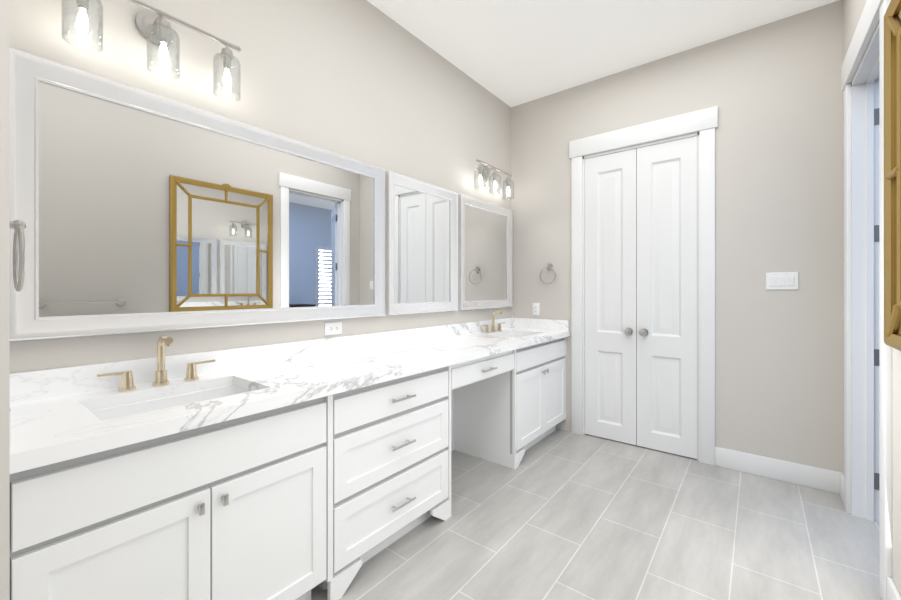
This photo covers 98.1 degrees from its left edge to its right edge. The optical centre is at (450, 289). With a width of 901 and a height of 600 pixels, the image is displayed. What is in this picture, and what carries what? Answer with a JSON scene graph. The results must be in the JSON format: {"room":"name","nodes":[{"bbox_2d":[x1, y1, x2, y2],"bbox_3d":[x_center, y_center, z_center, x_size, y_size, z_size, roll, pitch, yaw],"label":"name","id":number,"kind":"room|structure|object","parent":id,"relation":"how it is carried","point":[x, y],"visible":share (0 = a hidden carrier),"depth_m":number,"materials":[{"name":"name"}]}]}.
{"room":"bathroom","nodes":[
{"label":"bathroom","id":0,"kind":"room"},
{"bbox_2d":[0,0,9,599],"bbox_3d":[-1.145,-0.270,0.898,0.930,3.080,0.120,0,0,38],"label":"wall","id":1,"kind":"structure","parent":0,"point":[4,299],"depth_m":0.65,"materials":[{"name":"beige paint"}]},
{"bbox_2d":[10,406,13,453],"bbox_3d":[-1.224,0.321,1.052,0.569,0.098,0.020,0,0,38],"label":"backsplash","id":2,"kind":"structure","parent":1,"relation":"attached to","point":[11,407],"depth_m":0.98,"materials":[{"name":"white stone"}]},
{"bbox_2d":[10,220,25,291],"bbox_3d":[-1.178,-0.099,1.042,0.181,0.208,0.064,0,0,38],"label":"towel ring","id":3,"kind":"object","parent":1,"relation":"attached to","point":[18,226],"visible":0.98,"depth_m":1.04,"materials":[{"name":"silver metal"}]},
{"bbox_2d":[10,0,510,372],"bbox_3d":[-0.904,-0.270,2.056,0.120,3.080,4.960,0,0,38],"label":"wall","id":4,"kind":"structure","parent":0,"point":[365,81],"depth_m":2.10,"materials":[{"name":"beige paint"}]},
{"bbox_2d":[61,0,240,101],"bbox_3d":[-1.133,-0.979,1.530,0.166,0.277,0.574,0,0,38],"label":"sconce","id":5,"kind":"object","parent":4,"relation":"attached to","point":[153,26],"visible":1,"depth_m":1.51,"materials":[{"name":"silver metal"}]},
{"bbox_2d":[10,47,384,340],"bbox_3d":[-0.930,-0.308,1.895,0.034,0.944,1.618,0,0,38],"label":"mirror","id":6,"kind":"object","parent":4,"relation":"attached to","point":[133,209],"visible":0.9,"depth_m":1.61,"materials":[{"name":"mirror"}]},
{"bbox_2d":[10,318,509,401],"bbox_3d":[-0.427,0.321,2.546,0.020,0.098,3.354,0,0,38],"label":"backsplash","id":7,"kind":"structure","parent":4,"relation":"attached to","point":[29,386],"depth_m":1.78,"materials":[{"name":"white stone"}]},
{"bbox_2d":[324,322,341,335],"bbox_3d":[-0.672,0.221,2.246,0.009,0.072,0.116,0,0,38],"label":"outlet","id":8,"kind":"object","parent":4,"relation":"attached to","point":[332,328],"visible":1,"depth_m":2.24,"materials":[{"name":"white plastic"}]},
{"bbox_2d":[386,170,457,314],"bbox_3d":[-0.182,-0.308,2.850,0.034,0.944,0.749,0,0,38],"label":"mirror","id":9,"kind":"object","parent":4,"relation":"attached to","point":[421,246],"visible":1,"depth_m":2.81,"materials":[{"name":"mirror"}]},
{"bbox_2d":[458,194,512,309],"bbox_3d":[0.337,-0.308,3.512,0.034,0.944,0.847,0,0,38],"label":"mirror","id":10,"kind":"object","parent":4,"relation":"attached to","point":[485,255],"visible":1,"depth_m":3.47,"materials":[{"name":"mirror"}]},
{"bbox_2d":[474,159,513,199],"bbox_3d":[0.366,-0.979,3.442,0.166,0.277,0.574,0,0,38],"label":"sconce","id":11,"kind":"object","parent":4,"relation":"attached to","point":[484,170],"visible":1,"depth_m":3.42,"materials":[{"name":"silver metal"}]},
{"bbox_2d":[311,429,880,599],"bbox_3d":[0.064,1.300,1.297,2.580,0.060,4.960,0,0,38],"label":"floor","id":12,"kind":"structure","parent":0,"point":[558,514],"depth_m":2.01,"materials":[{"name":"tile"}]},
{"bbox_2d":[10,334,569,599],"bbox_3d":[-0.199,0.842,2.367,0.600,0.857,3.354,0,0,38],"label":"bathroom vanity","id":13,"kind":"object","parent":12,"relation":"on","point":[298,470],"depth_m":1.40,"materials":[{"name":"white wood"}]},
{"bbox_2d":[10,326,569,465],"bbox_3d":[-0.199,0.392,2.367,0.599,0.043,3.354,0,0,38],"label":"countertop","id":14,"kind":"structure","parent":13,"relation":"on","point":[45,428],"depth_m":1.44,"materials":[{"name":"white stone"}]},
{"bbox_2d":[94,336,217,389],"bbox_3d":[-1.107,0.273,1.510,0.119,0.194,0.382,0,0,38],"label":"faucet","id":15,"kind":"object","parent":14,"relation":"on","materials":[{"name":"gold metal"}]},
{"bbox_2d":[90,382,249,417],"bbox_3d":[-0.963,0.487,1.397,0.370,0.172,0.530,0,0,38],"label":"sink","id":16,"kind":"object","parent":14,"relation":"in","point":[156,401],"depth_m":1.49,"materials":[{"name":"white ceramic"}]},
{"bbox_2d":[482,310,505,333],"bbox_3d":[0.402,0.273,3.434,0.119,0.194,0.382,0,0,38],"label":"faucet","id":17,"kind":"object","parent":14,"relation":"on","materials":[{"name":"gold metal"}]},
{"bbox_2d":[502,334,545,337],"bbox_3d":[0.545,0.487,3.321,0.370,0.172,0.530,0,0,38],"label":"sink","id":18,"kind":"object","parent":14,"relation":"in","point":[503,335],"depth_m":3.36,"materials":[{"name":"white ceramic"}]},
{"bbox_2d":[367,0,837,106],"bbox_3d":[2.424,-1.840,1.390,6.180,0.060,8.020,0,0,38],"label":"ceiling","id":19,"kind":"structure","parent":0,"point":[511,53],"depth_m":2.74,"materials":[{"name":"white paint"}]},
{"bbox_2d":[511,0,842,472],"bbox_3d":[1.557,-0.270,3.201,2.340,3.080,0.120,0,0,38],"label":"wall","id":20,"kind":"structure","parent":0,"point":[772,91],"depth_m":2.70,"materials":[{"name":"beige paint"}]},
{"bbox_2d":[532,303,539,314],"bbox_3d":[0.809,0.180,3.705,0.072,0.116,0.009,0,0,38],"label":"electrical outlet","id":21,"kind":"object","parent":20,"relation":"attached to","point":[535,308],"visible":1,"depth_m":3.70,"materials":[{"name":"white plastic"}]},
{"bbox_2d":[510,318,568,329],"bbox_3d":[0.833,0.321,3.676,0.569,0.098,0.020,0,0,38],"label":"backsplash","id":22,"kind":"structure","parent":20,"relation":"attached to","point":[526,323],"depth_m":3.66,"materials":[{"name":"white stone"}]},
{"bbox_2d":[540,264,555,283],"bbox_3d":[0.901,-0.149,3.597,0.161,0.188,0.064,0,0,38],"label":"towel ring","id":23,"kind":"object","parent":20,"relation":"attached to","point":[549,266],"visible":1,"depth_m":3.59,"materials":[{"name":"silver metal"}]},
{"bbox_2d":[585,149,636,444],"bbox_3d":[1.330,0.056,3.285,0.417,2.408,0.110,0,0,38],"label":"closet door","id":24,"kind":"structure","parent":20,"relation":"in","point":[611,296],"depth_m":3.29,"materials":[{"name":"white wood"}]},
{"bbox_2d":[569,106,717,465],"bbox_3d":[1.533,-0.028,3.203,1.094,2.595,0.146,0,0,38],"label":"trim","id":25,"kind":"structure","parent":20,"relation":"attached to","point":[703,123],"depth_m":2.91,"materials":[{"name":"white wood"}]},
{"bbox_2d":[637,136,696,458],"bbox_3d":[1.661,0.056,3.026,0.417,2.408,0.110,0,0,38],"label":"closet door","id":26,"kind":"structure","parent":20,"relation":"in","point":[666,296],"depth_m":3.04,"materials":[{"name":"white wood"}]},
{"bbox_2d":[715,447,843,497],"bbox_3d":[2.175,1.202,2.628,0.660,0.135,0.020,0,0,38],"label":"baseboard","id":27,"kind":"structure","parent":20,"relation":"attached to","point":[807,476],"depth_m":2.60,"materials":[{"name":"white wood"}]},
{"bbox_2d":[766,272,797,289],"bbox_3d":[2.208,-0.060,2.606,0.166,0.116,0.012,0,0,38],"label":"switch plate","id":28,"kind":"object","parent":20,"relation":"attached to","point":[781,280],"visible":1,"depth_m":2.60,"materials":[{"name":"white plastic"}]},
{"bbox_2d":[843,0,900,595],"bbox_3d":[1.032,-0.270,0.538,0.120,3.080,4.960,0,0,38],"label":"wall","id":29,"kind":"structure","parent":0,"point":[852,11],"depth_m":1.52,"materials":[{"name":"beige paint"}]},
{"bbox_2d":[842,0,891,599],"bbox_3d":[2.084,-0.028,1.880,0.172,2.595,0.984,0,0,38],"label":"door frame","id":30,"kind":"structure","parent":29,"relation":"attached to","point":[867,423],"depth_m":2.15,"materials":[{"name":"white wood"}]},
{"bbox_2d":[884,0,900,350],"bbox_3d":[1.366,-0.431,1.102,0.046,1.283,0.960,0,0,38],"label":"mirror","id":31,"kind":"object","parent":29,"relation":"attached to","point":[892,177],"visible":1,"depth_m":1.44,"materials":[{"name":"brown mirror"}]},
{"bbox_2d":[887,577,900,599],"bbox_3d":[0.628,1.202,0.136,0.020,0.135,3.588,0,0,38],"label":"baseboard","id":32,"kind":"structure","parent":29,"relation":"attached to","point":[892,592],"depth_m":1.50,"materials":[{"name":"white"}]}
]}

